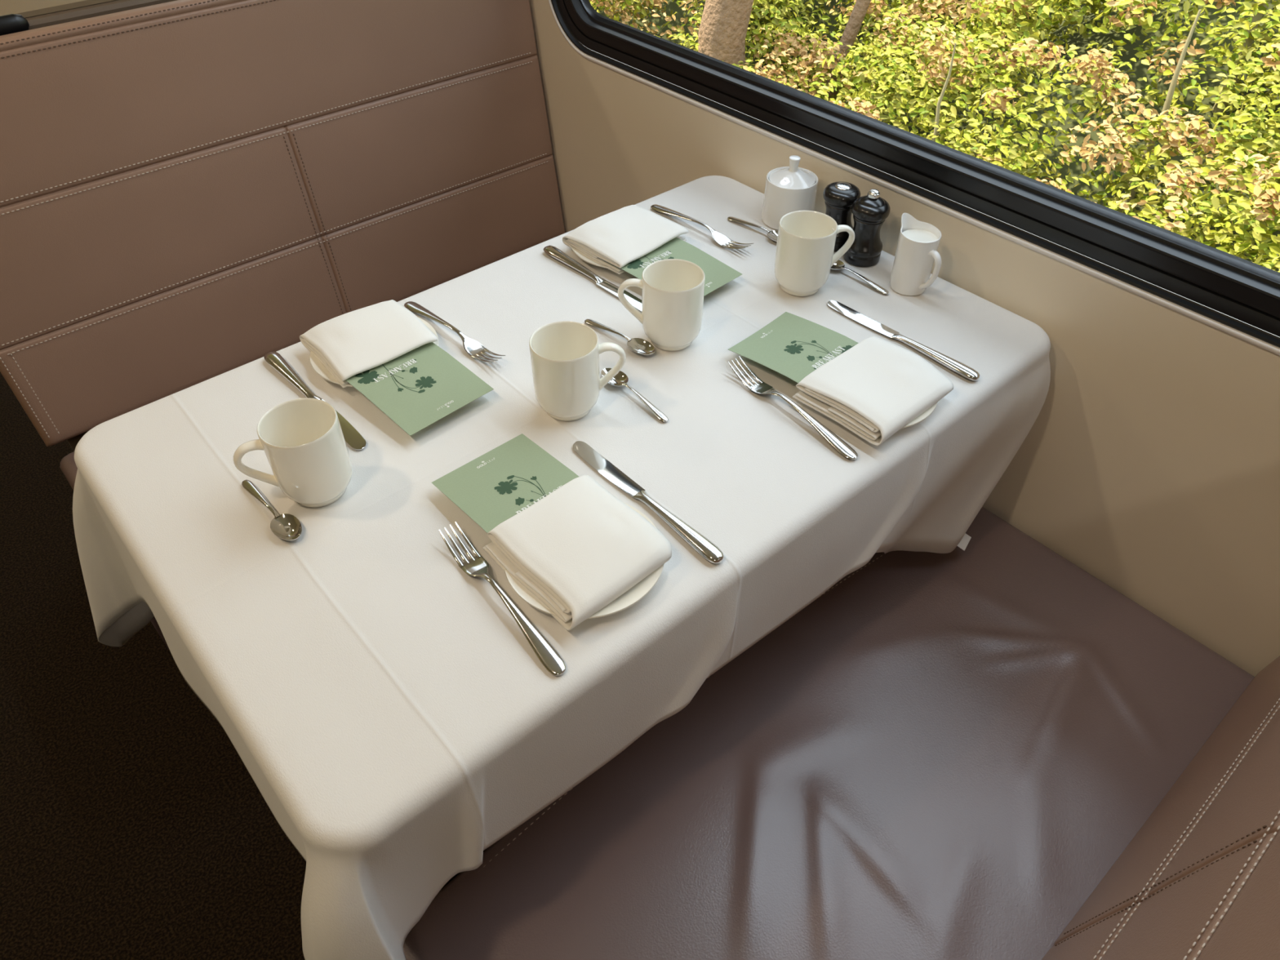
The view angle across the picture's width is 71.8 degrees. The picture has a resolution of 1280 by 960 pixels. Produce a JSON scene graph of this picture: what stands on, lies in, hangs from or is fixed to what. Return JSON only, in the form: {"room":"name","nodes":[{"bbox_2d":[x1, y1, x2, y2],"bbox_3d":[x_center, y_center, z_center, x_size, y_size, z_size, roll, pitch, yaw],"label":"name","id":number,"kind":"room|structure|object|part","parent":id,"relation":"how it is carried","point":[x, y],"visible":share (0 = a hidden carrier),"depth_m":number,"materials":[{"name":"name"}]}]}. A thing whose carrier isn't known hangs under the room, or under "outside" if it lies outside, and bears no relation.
{"room":"train carriage","nodes":[
{"label":"train carriage","id":0,"kind":"room"},
{"bbox_2d":[0,372,487,959],"bbox_3d":[-0.993,0.822,1.162,3.352,0.001,6.100,-31,52,-28],"label":"floor","id":1,"kind":"structure","parent":0,"point":[133,826],"depth_m":1.48,"materials":[{"name":"brown carpet"}]},
{"bbox_2d":[0,0,176,451],"bbox_3d":[-0.745,-0.488,1.798,1.069,1.016,0.274,-31,52,-28],"label":"seat","id":2,"kind":"object","parent":1,"relation":"on","point":[15,15],"visible":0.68,"depth_m":1.29,"materials":[{"name":"brown"}]},
{"bbox_3d":[-0.920,-0.618,1.222,0.136,0.027,0.018,-31,52,-28],"label":"grab handle","id":3,"kind":"part","parent":2,"relation":"part of","materials":[{"name":"black plastic"}]},
{"bbox_3d":[-0.768,-0.290,2.022,1.000,0.420,0.100,-31,52,-28],"label":"seat","id":4,"kind":"part","parent":2,"relation":"part of","materials":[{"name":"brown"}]},
{"bbox_3d":[-0.705,-0.598,1.628,1.069,0.592,0.110,-31,52,-28],"label":"backrest","id":5,"kind":"part","parent":2,"relation":"part of","materials":[{"name":"brown"}]},
{"bbox_2d":[0,0,564,648],"bbox_3d":[-0.460,-0.260,1.565,1.069,0.994,0.549,-31,52,-28],"label":"seat","id":6,"kind":"object","parent":1,"relation":"on","point":[189,189],"visible":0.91,"depth_m":1.47,"materials":[{"name":"beige leather"}]},
{"bbox_3d":[-0.439,-0.141,1.646,1.069,0.126,0.405,-31,52,-28],"label":"seat","id":7,"kind":"part","parent":6,"relation":"part of","materials":[{"name":"beige leather"}]},
{"bbox_3d":[-0.601,-0.525,1.533,1.069,0.569,0.119,-31,52,-28],"label":"backrest","id":8,"kind":"part","parent":6,"relation":"part of","materials":[{"name":"beige leather"}]},
{"bbox_2d":[403,506,1279,959],"bbox_3d":[0.288,0.336,0.949,1.069,0.998,0.607,-31,52,-28],"label":"seat","id":9,"kind":"object","parent":1,"relation":"on","point":[990,749],"visible":0.84,"depth_m":1.01,"materials":[{"name":"brown leather"}]},
{"bbox_3d":[0.450,0.320,0.677,1.069,0.598,0.118,-31,52,-28],"label":"backrest","id":10,"kind":"part","parent":9,"relation":"part of","materials":[{"name":"beige leather"}]},
{"bbox_2d":[528,0,1279,676],"bbox_3d":[0.368,-0.643,1.080,0.060,2.220,5.256,-31,52,-28],"label":"wall","id":11,"kind":"structure","parent":0,"point":[1148,463],"depth_m":1.19,"materials":[{"name":"beige paint"}]},
{"bbox_2d":[548,0,1279,355],"bbox_3d":[0.356,-0.805,0.908,0.039,1.045,1.575,-31,52,-28],"label":"window","id":12,"kind":"structure","parent":11,"relation":"in","point":[1241,289],"depth_m":1.18,"materials":[{"name":"black"}]},
{"label":"outside","id":13,"kind":"structure","parent":0,"visible":0},
{"bbox_2d":[591,0,1279,272],"bbox_3d":[3.686,-5.795,5.337,12.100,7.856,25.000,-31,52,-28],"label":"ground","id":14,"kind":"structure","parent":13,"point":[1140,69],"depth_m":4.11,"materials":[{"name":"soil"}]},
{"bbox_2d":[697,0,753,67],"bbox_3d":[0.456,-2.635,4.668,0.358,2.366,0.389,-31,52,-28],"label":"trunk","id":15,"kind":"object","parent":14,"relation":"on","point":[724,24],"visible":0.29,"depth_m":4.74,"materials":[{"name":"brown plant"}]},
{"bbox_2d":[824,0,871,101],"bbox_3d":[1.135,-2.456,4.559,0.460,1.916,0.120,-5,44,-5],"label":"tree trunk","id":16,"kind":"object","parent":14,"relation":"on","point":[854,24],"visible":0.28,"depth_m":4.61,"materials":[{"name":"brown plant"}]},
{"bbox_2d":[588,0,1279,272],"bbox_3d":[3.460,-5.882,5.015,11.110,7.730,21.510,-31,52,-28],"label":"undergrowth","id":17,"kind":"object","parent":14,"relation":"on","point":[890,68],"visible":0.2,"depth_m":3.83,"materials":[{"name":"green plant"}]},
{"bbox_2d":[590,0,1279,232],"bbox_3d":[1.382,-2.760,4.444,2.995,2.458,7.198,-31,52,-28],"label":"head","id":18,"kind":"object","parent":17,"relation":"attached to","point":[1171,178],"visible":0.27,"depth_m":3.73},
{"bbox_2d":[931,43,955,142],"bbox_3d":[1.342,-1.473,4.098,0.043,1.022,0.068,-6,44,-6],"label":"sapling","id":19,"kind":"object","parent":14,"relation":"on","point":[938,106],"visible":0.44,"depth_m":3.92,"materials":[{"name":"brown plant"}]},
{"bbox_2d":[1118,9,1201,213],"bbox_3d":[2.127,-1.389,3.685,0.054,1.025,0.080,25,49,23],"label":"sapling","id":20,"kind":"object","parent":14,"relation":"on","point":[1167,103],"visible":0.47,"depth_m":3.54,"materials":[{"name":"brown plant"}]},
{"bbox_2d":[1212,0,1270,115],"bbox_3d":[2.542,-1.993,3.540,0.065,1.301,0.076,-31,52,-28],"label":"sapling","id":21,"kind":"object","parent":14,"relation":"on","point":[1249,41],"visible":0.27,"depth_m":3.69,"materials":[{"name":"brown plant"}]},
{"bbox_3d":[-0.052,0.146,1.332,1.028,0.736,0.622,-31,52,-28],"label":"dining table","id":22,"kind":"object","parent":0,"visible":0},
{"bbox_2d":[72,175,1050,959],"bbox_3d":[-0.074,0.040,1.176,1.132,0.374,0.749,-31,52,-28],"label":"tablecloth","id":23,"kind":"object","parent":22,"relation":"on","point":[391,713],"visible":0.89,"depth_m":0.92,"materials":[{"name":"white fabric"}]},
{"bbox_2d":[241,479,302,540],"bbox_3d":[-0.381,0.029,0.909,0.027,0.010,0.119,-33,53,-29],"label":"teaspoon","id":24,"kind":"object","parent":23,"relation":"on","point":[286,526],"visible":1,"depth_m":0.90,"materials":[{"name":"silver metal"}]},
{"bbox_3d":[-0.395,0.019,0.919,0.011,0.009,0.080,-33,53,-29],"label":"handle","id":25,"kind":"part","parent":24,"relation":"part of","materials":[{"name":"silver metal"}]},
{"bbox_2d":[270,513,302,540],"bbox_3d":[-0.355,0.050,0.890,0.027,0.008,0.041,-33,53,-29],"label":"bowl","id":26,"kind":"object","parent":24,"relation":"on","point":[286,526],"depth_m":0.89,"materials":[{"name":"silver metal"}]},
{"bbox_2d":[232,398,351,506],"bbox_3d":[-0.343,-0.017,0.897,0.076,0.094,0.098,22,48,21],"label":"coffee mug","id":27,"kind":"object","parent":23,"relation":"on","point":[302,441],"visible":1,"depth_m":0.89,"materials":[{"name":"white ceramic"}]},
{"bbox_3d":[-0.382,-0.013,0.879,0.036,0.061,0.014,-21,48,-21],"label":"handle","id":28,"kind":"part","parent":27,"relation":"part of","materials":[{"name":"white ceramic"}]},
{"bbox_2d":[263,351,366,449],"bbox_3d":[-0.385,-0.098,1.040,0.021,0.010,0.232,-32,52,-29],"label":"table knife","id":29,"kind":"object","parent":23,"relation":"on","point":[353,437],"visible":0.8,"depth_m":1.05,"materials":[{"name":"silver metal"}]},
{"bbox_3d":[-0.421,-0.126,1.068,0.019,0.010,0.124,-32,52,-29],"label":"handle","id":30,"kind":"part","parent":29,"relation":"part of","materials":[{"name":"silver metal"}]},
{"bbox_3d":[-0.344,-0.064,1.010,0.019,0.003,0.110,-32,53,-29],"label":"blade","id":31,"kind":"part","parent":29,"relation":"part of","materials":[{"name":"silver metal"}]},
{"bbox_2d":[309,316,438,386],"bbox_3d":[-0.329,-0.160,1.101,0.156,0.015,0.156,-31,52,-28],"label":"plate","id":32,"kind":"object","parent":23,"relation":"on","point":[316,364],"visible":0.17,"depth_m":1.07,"materials":[{"name":"white ceramic"}]},
{"bbox_2d":[299,299,437,388],"bbox_3d":[-0.336,-0.177,1.093,0.131,0.025,0.125,-29,51,-27],"label":"napkin","id":33,"kind":"object","parent":32,"relation":"on","point":[348,344],"visible":1,"depth_m":1.08,"materials":[{"name":"white fabric"}]},
{"bbox_2d":[345,342,493,435],"bbox_3d":[-0.269,-0.119,1.044,0.158,0.007,0.117,35,54,30],"label":"menu card","id":34,"kind":"object","parent":23,"relation":"on","point":[419,388],"visible":0.96,"depth_m":1.03,"materials":[{"name":"green paper"}]},
{"bbox_2d":[355,359,436,393],"bbox_3d":[-0.289,-0.121,1.043,0.089,0.004,0.074,37,55,27],"label":"print","id":35,"kind":"object","parent":34,"relation":"on","point":[368,377],"depth_m":1.04},
{"bbox_2d":[404,301,506,362],"bbox_3d":[-0.242,-0.193,1.132,0.024,0.016,0.203,-34,54,-30],"label":"fork","id":36,"kind":"object","parent":23,"relation":"on","point":[474,348],"visible":1,"depth_m":1.12,"materials":[{"name":"silver metal"}]},
{"bbox_3d":[-0.267,-0.209,1.151,0.017,0.014,0.133,-34,54,-30],"label":"handle","id":37,"kind":"part","parent":36,"relation":"part of","materials":[{"name":"silver metal"}]},
{"bbox_2d":[439,521,565,675],"bbox_3d":[-0.129,0.107,0.823,0.024,0.016,0.203,-28,51,-26],"label":"fork","id":38,"kind":"object","parent":23,"relation":"on","point":[477,566],"visible":1,"depth_m":0.81,"materials":[{"name":"silver metal"}]},
{"bbox_3d":[-0.108,0.128,0.804,0.017,0.014,0.133,-28,51,-26],"label":"handle","id":39,"kind":"part","parent":38,"relation":"part of","materials":[{"name":"silver metal"}]},
{"bbox_2d":[431,433,578,533],"bbox_3d":[-0.122,0.014,0.907,0.117,0.007,0.158,-32,52,-29],"label":"menu card","id":40,"kind":"object","parent":23,"relation":"on","point":[500,483],"visible":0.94,"depth_m":0.92,"materials":[{"name":"green paper"}]},
{"bbox_2d":[493,475,546,506],"bbox_3d":[-0.102,0.014,0.904,0.074,0.004,0.089,-32,48,-28],"label":"print","id":41,"kind":"object","parent":40,"relation":"on","point":[504,486],"depth_m":0.91},
{"bbox_2d":[528,320,626,421],"bbox_3d":[-0.069,-0.120,1.004,0.106,0.094,0.076,-3,44,-3],"label":"coffee mug","id":42,"kind":"object","parent":23,"relation":"on","point":[567,383],"visible":1,"depth_m":0.99,"materials":[{"name":"white ceramic"}]},
{"bbox_3d":[-0.034,-0.129,0.999,0.036,0.061,0.014,-3,44,-3],"label":"handle","id":43,"kind":"part","parent":42,"relation":"part of","materials":[{"name":"white ceramic"}]},
{"bbox_2d":[503,502,664,618],"bbox_3d":[-0.054,0.076,0.859,0.156,0.015,0.156,-31,52,-28],"label":"plate","id":44,"kind":"object","parent":23,"relation":"on","point":[642,588],"visible":0.24,"depth_m":0.82,"materials":[{"name":"white ceramic"}]},
{"bbox_2d":[482,474,671,631],"bbox_3d":[-0.059,0.062,0.848,0.136,0.025,0.141,-32,53,-29],"label":"napkin","id":45,"kind":"object","parent":44,"relation":"on","point":[578,548],"visible":1,"depth_m":0.83,"materials":[{"name":"white fabric"}]},
{"bbox_2d":[570,220,611,268],"bbox_3d":[-0.023,-0.343,1.291,0.156,0.015,0.156,-31,52,-28],"label":"plate","id":46,"kind":"object","parent":23,"relation":"on","point":[578,254],"visible":0.18,"depth_m":1.25,"materials":[{"name":"white ceramic"}]},
{"bbox_2d":[562,204,688,274],"bbox_3d":[-0.021,-0.355,1.278,0.140,0.026,0.125,-34,54,-30],"label":"napkin","id":47,"kind":"object","parent":46,"relation":"on","point":[615,239],"visible":1,"depth_m":1.26,"materials":[{"name":"white fabric"}]},
{"bbox_2d":[542,245,641,311],"bbox_3d":[-0.058,-0.280,1.228,0.020,0.010,0.232,-33,53,-29],"label":"table knife","id":48,"kind":"object","parent":23,"relation":"on","point":[551,251],"visible":0.77,"depth_m":1.23,"materials":[{"name":"silver metal"}]},
{"bbox_3d":[-0.095,-0.308,1.257,0.019,0.010,0.124,-33,53,-29],"label":"handle","id":49,"kind":"part","parent":48,"relation":"part of","materials":[{"name":"silver metal"}]},
{"bbox_3d":[-0.016,-0.247,1.199,0.019,0.003,0.110,-33,53,-30],"label":"blade","id":50,"kind":"part","parent":48,"relation":"part of","materials":[{"name":"silver metal"}]},
{"bbox_2d":[584,319,654,355],"bbox_3d":[-0.027,-0.184,1.130,0.119,0.010,0.027,32,53,29],"label":"teaspoon","id":51,"kind":"object","parent":23,"relation":"on","point":[641,346],"visible":1,"depth_m":1.12,"materials":[{"name":"silver metal"}]},
{"bbox_3d":[-0.042,-0.194,1.139,0.080,0.009,0.011,32,53,29],"label":"handle","id":52,"kind":"part","parent":51,"relation":"part of","materials":[{"name":"silver metal"}]},
{"bbox_2d":[626,337,654,355],"bbox_3d":[0.002,-0.165,1.112,0.041,0.008,0.027,32,53,29],"label":"bowl","id":53,"kind":"object","parent":51,"relation":"on","point":[641,346],"depth_m":1.12,"materials":[{"name":"silver metal"}]},
{"bbox_2d":[600,368,668,422],"bbox_3d":[-0.007,-0.102,1.045,0.027,0.010,0.119,-29,51,-27],"label":"teaspoon","id":54,"kind":"object","parent":23,"relation":"on","point":[620,379],"visible":0.81,"depth_m":1.04,"materials":[{"name":"silver metal"}]},
{"bbox_2d":[600,368,628,386],"bbox_3d":[-0.031,-0.122,1.068,0.027,0.008,0.041,-29,51,-27],"label":"bowl","id":55,"kind":"object","parent":54,"relation":"on","point":[620,379],"depth_m":1.07,"materials":[{"name":"silver metal"}]},
{"bbox_3d":[0.006,-0.092,1.034,0.011,0.009,0.080,-29,51,-27],"label":"handle","id":56,"kind":"part","parent":54,"relation":"part of","materials":[{"name":"silver metal"}]},
{"bbox_2d":[573,440,724,564],"bbox_3d":[0.003,0.017,0.922,0.020,0.010,0.232,-31,52,-28],"label":"table knife","id":57,"kind":"object","parent":23,"relation":"on","point":[700,543],"visible":1,"depth_m":0.92,"materials":[{"name":"silver metal"}]},
{"bbox_3d":[-0.037,-0.013,0.957,0.019,0.003,0.110,-31,52,-28],"label":"blade","id":58,"kind":"part","parent":57,"relation":"part of","materials":[{"name":"silver metal"}]},
{"bbox_3d":[0.038,0.045,0.893,0.019,0.010,0.124,-31,52,-28],"label":"handle","id":59,"kind":"part","parent":57,"relation":"part of","materials":[{"name":"silver metal"}]},
{"bbox_2d":[617,258,705,351],"bbox_3d":[0.031,-0.218,1.105,0.098,0.094,0.076,23,49,22],"label":"coffee mug","id":60,"kind":"object","parent":23,"relation":"on","point":[673,290],"visible":1,"depth_m":1.08,"materials":[{"name":"white ceramic"}]},
{"bbox_3d":[-0.010,-0.221,1.095,0.036,0.061,0.014,1,44,1],"label":"handle","id":61,"kind":"part","parent":60,"relation":"part of","materials":[{"name":"white ceramic"}]},
{"bbox_2d":[620,237,742,296],"bbox_3d":[0.044,-0.297,1.228,0.117,0.007,0.158,-34,54,-30],"label":"menu card","id":62,"kind":"object","parent":23,"relation":"on","point":[717,273],"visible":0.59,"depth_m":1.23,"materials":[{"name":"green paper"}]},
{"bbox_2d":[626,251,674,268],"bbox_3d":[0.024,-0.299,1.228,0.074,0.004,0.089,-34,58,-30],"label":"print","id":63,"kind":"object","parent":62,"relation":"on","point":[634,264],"depth_m":1.23},
{"bbox_2d":[650,204,754,248],"bbox_3d":[0.089,-0.384,1.330,0.024,0.016,0.203,-33,53,-29],"label":"fork","id":64,"kind":"object","parent":23,"relation":"on","point":[722,240],"visible":1,"depth_m":1.31,"materials":[{"name":"silver metal"}]},
{"bbox_3d":[0.065,-0.401,1.349,0.017,0.014,0.133,-33,53,-29],"label":"handle","id":65,"kind":"part","parent":64,"relation":"part of","materials":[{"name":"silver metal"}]},
{"bbox_2d":[727,216,777,242],"bbox_3d":[0.179,-0.378,1.330,0.119,0.010,0.027,34,54,30],"label":"teaspoon","id":66,"kind":"object","parent":23,"relation":"on","point":[773,234],"visible":0.56,"depth_m":1.32,"materials":[{"name":"silver metal"}]},
{"bbox_3d":[0.165,-0.388,1.339,0.080,0.009,0.011,34,54,30],"label":"handle","id":67,"kind":"part","parent":66,"relation":"part of","materials":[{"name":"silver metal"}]},
{"bbox_2d":[766,230,777,242],"bbox_3d":[0.206,-0.358,1.311,0.041,0.008,0.027,34,54,30],"label":"bowl","id":68,"kind":"object","parent":66,"relation":"on","point":[773,234],"depth_m":1.32,"materials":[{"name":"silver metal"}]},
{"bbox_2d":[761,155,817,230],"bbox_3d":[0.226,-0.436,1.327,0.078,0.099,0.078,-31,52,-28],"label":"sugar bowl","id":69,"kind":"object","parent":23,"relation":"on","point":[793,188],"visible":0.84,"depth_m":1.30,"materials":[{"name":"white"}]},
{"bbox_3d":[0.226,-0.452,1.312,0.068,0.018,0.068,-31,52,-28],"label":"lid","id":70,"kind":"part","parent":69,"relation":"part of","materials":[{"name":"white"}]},
{"bbox_3d":[0.227,-0.464,1.299,0.017,0.021,0.017,-31,52,-28],"label":"knob","id":71,"kind":"part","parent":69,"relation":"part of","materials":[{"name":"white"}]},
{"bbox_2d":[728,311,857,382],"bbox_3d":[0.206,-0.154,1.082,0.158,0.009,0.117,34,54,30],"label":"menu card","id":72,"kind":"object","parent":23,"relation":"on","point":[793,346],"visible":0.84,"depth_m":1.09,"materials":[{"name":"green paper"}]},
{"bbox_2d":[783,340,854,368],"bbox_3d":[0.223,-0.151,1.075,0.097,0.003,0.061,11,45,11],"label":"print","id":73,"kind":"object","parent":72,"relation":"on","point":[801,354],"depth_m":1.08,"materials":[{"name":"green paper"}]},
{"bbox_2d":[728,355,857,459],"bbox_3d":[0.175,-0.085,1.022,0.024,0.016,0.203,-28,51,-26],"label":"fork","id":74,"kind":"object","parent":23,"relation":"on","point":[842,447],"visible":1,"depth_m":1.01,"materials":[{"name":"silver metal"}]},
{"bbox_3d":[0.196,-0.065,1.002,0.017,0.014,0.133,-28,51,-26],"label":"handle","id":75,"kind":"part","parent":74,"relation":"part of","materials":[{"name":"silver metal"}]},
{"bbox_2d":[773,210,854,296],"bbox_3d":[0.235,-0.304,1.193,0.106,0.094,0.076,-8,45,-8],"label":"coffee mug","id":76,"kind":"object","parent":23,"relation":"on","point":[804,259],"visible":1,"depth_m":1.18,"materials":[{"name":"white ceramic"}]},
{"bbox_3d":[0.270,-0.315,1.192,0.036,0.061,0.014,-8,45,-8],"label":"handle","id":77,"kind":"part","parent":76,"relation":"part of","materials":[{"name":"white ceramic"}]},
{"bbox_2d":[822,181,860,251],"bbox_3d":[0.287,-0.384,1.278,0.053,0.091,0.053,-31,52,-28],"label":"salt shaker","id":78,"kind":"object","parent":23,"relation":"on","point":[839,197],"visible":0.75,"depth_m":1.25,"materials":[{"name":"black wood"}]},
{"bbox_2d":[830,259,888,294],"bbox_3d":[0.298,-0.287,1.237,0.027,0.010,0.119,-32,53,-29],"label":"teaspoon","id":79,"kind":"object","parent":23,"relation":"on","point":[838,264],"visible":0.7,"depth_m":1.23,"materials":[{"name":"silver metal"}]},
{"bbox_2d":[830,259,844,270],"bbox_3d":[0.272,-0.306,1.258,0.027,0.008,0.041,-33,53,-29],"label":"bowl","id":80,"kind":"object","parent":79,"relation":"on","point":[838,264],"depth_m":1.26,"materials":[{"name":"silver metal"}]},
{"bbox_3d":[0.312,-0.277,1.226,0.011,0.009,0.080,-33,53,-29],"label":"handle","id":81,"kind":"part","parent":79,"relation":"part of","materials":[{"name":"silver metal"}]},
{"bbox_2d":[843,188,890,266],"bbox_3d":[0.320,-0.358,1.242,0.053,0.105,0.053,-31,52,-28],"label":"pepper mill","id":82,"kind":"object","parent":23,"relation":"on","point":[869,211],"visible":0.95,"depth_m":1.23,"materials":[{"name":"black wood"}]},
{"bbox_3d":[0.320,-0.392,1.210,0.016,0.012,0.016,-31,52,-28],"label":"knob","id":83,"kind":"part","parent":82,"relation":"part of","materials":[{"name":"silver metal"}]},
{"bbox_2d":[822,401,937,428],"bbox_3d":[0.272,-0.106,1.046,0.156,0.015,0.156,-31,52,-28],"label":"plate","id":84,"kind":"object","parent":23,"relation":"on","point":[926,414],"visible":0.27,"depth_m":1.00,"materials":[{"name":"white ceramic"}]},
{"bbox_2d":[792,336,953,445],"bbox_3d":[0.273,-0.110,1.027,0.152,0.023,0.128,-33,53,-29],"label":"napkin","id":85,"kind":"object","parent":84,"relation":"on","point":[876,387],"visible":1,"depth_m":1.01,"materials":[{"name":"white fabric"}]},
{"bbox_2d":[827,300,979,380],"bbox_3d":[0.331,-0.184,1.129,0.021,0.010,0.232,-31,52,-28],"label":"table knife","id":86,"kind":"object","parent":23,"relation":"on","point":[955,366],"visible":1,"depth_m":1.12,"materials":[{"name":"silver metal"}]},
{"bbox_3d":[0.290,-0.213,1.164,0.019,0.003,0.110,-32,53,-29],"label":"blade","id":87,"kind":"part","parent":86,"relation":"part of","materials":[{"name":"silver metal"}]},
{"bbox_3d":[0.367,-0.156,1.100,0.019,0.010,0.124,-31,52,-28],"label":"handle","id":88,"kind":"part","parent":86,"relation":"part of","materials":[{"name":"silver metal"}]},
{"bbox_2d":[889,213,941,295],"bbox_3d":[0.373,-0.299,1.189,0.066,0.094,0.057,16,46,15],"label":"milk jug","id":89,"kind":"object","parent":23,"relation":"on","point":[918,242],"visible":1,"depth_m":1.18,"materials":[{"name":"white ceramic"}]},
{"bbox_3d":[0.387,-0.276,1.175,0.012,0.059,0.023,-21,48,-20],"label":"handle","id":90,"kind":"part","parent":89,"relation":"part of","materials":[{"name":"white ceramic"}]}
]}

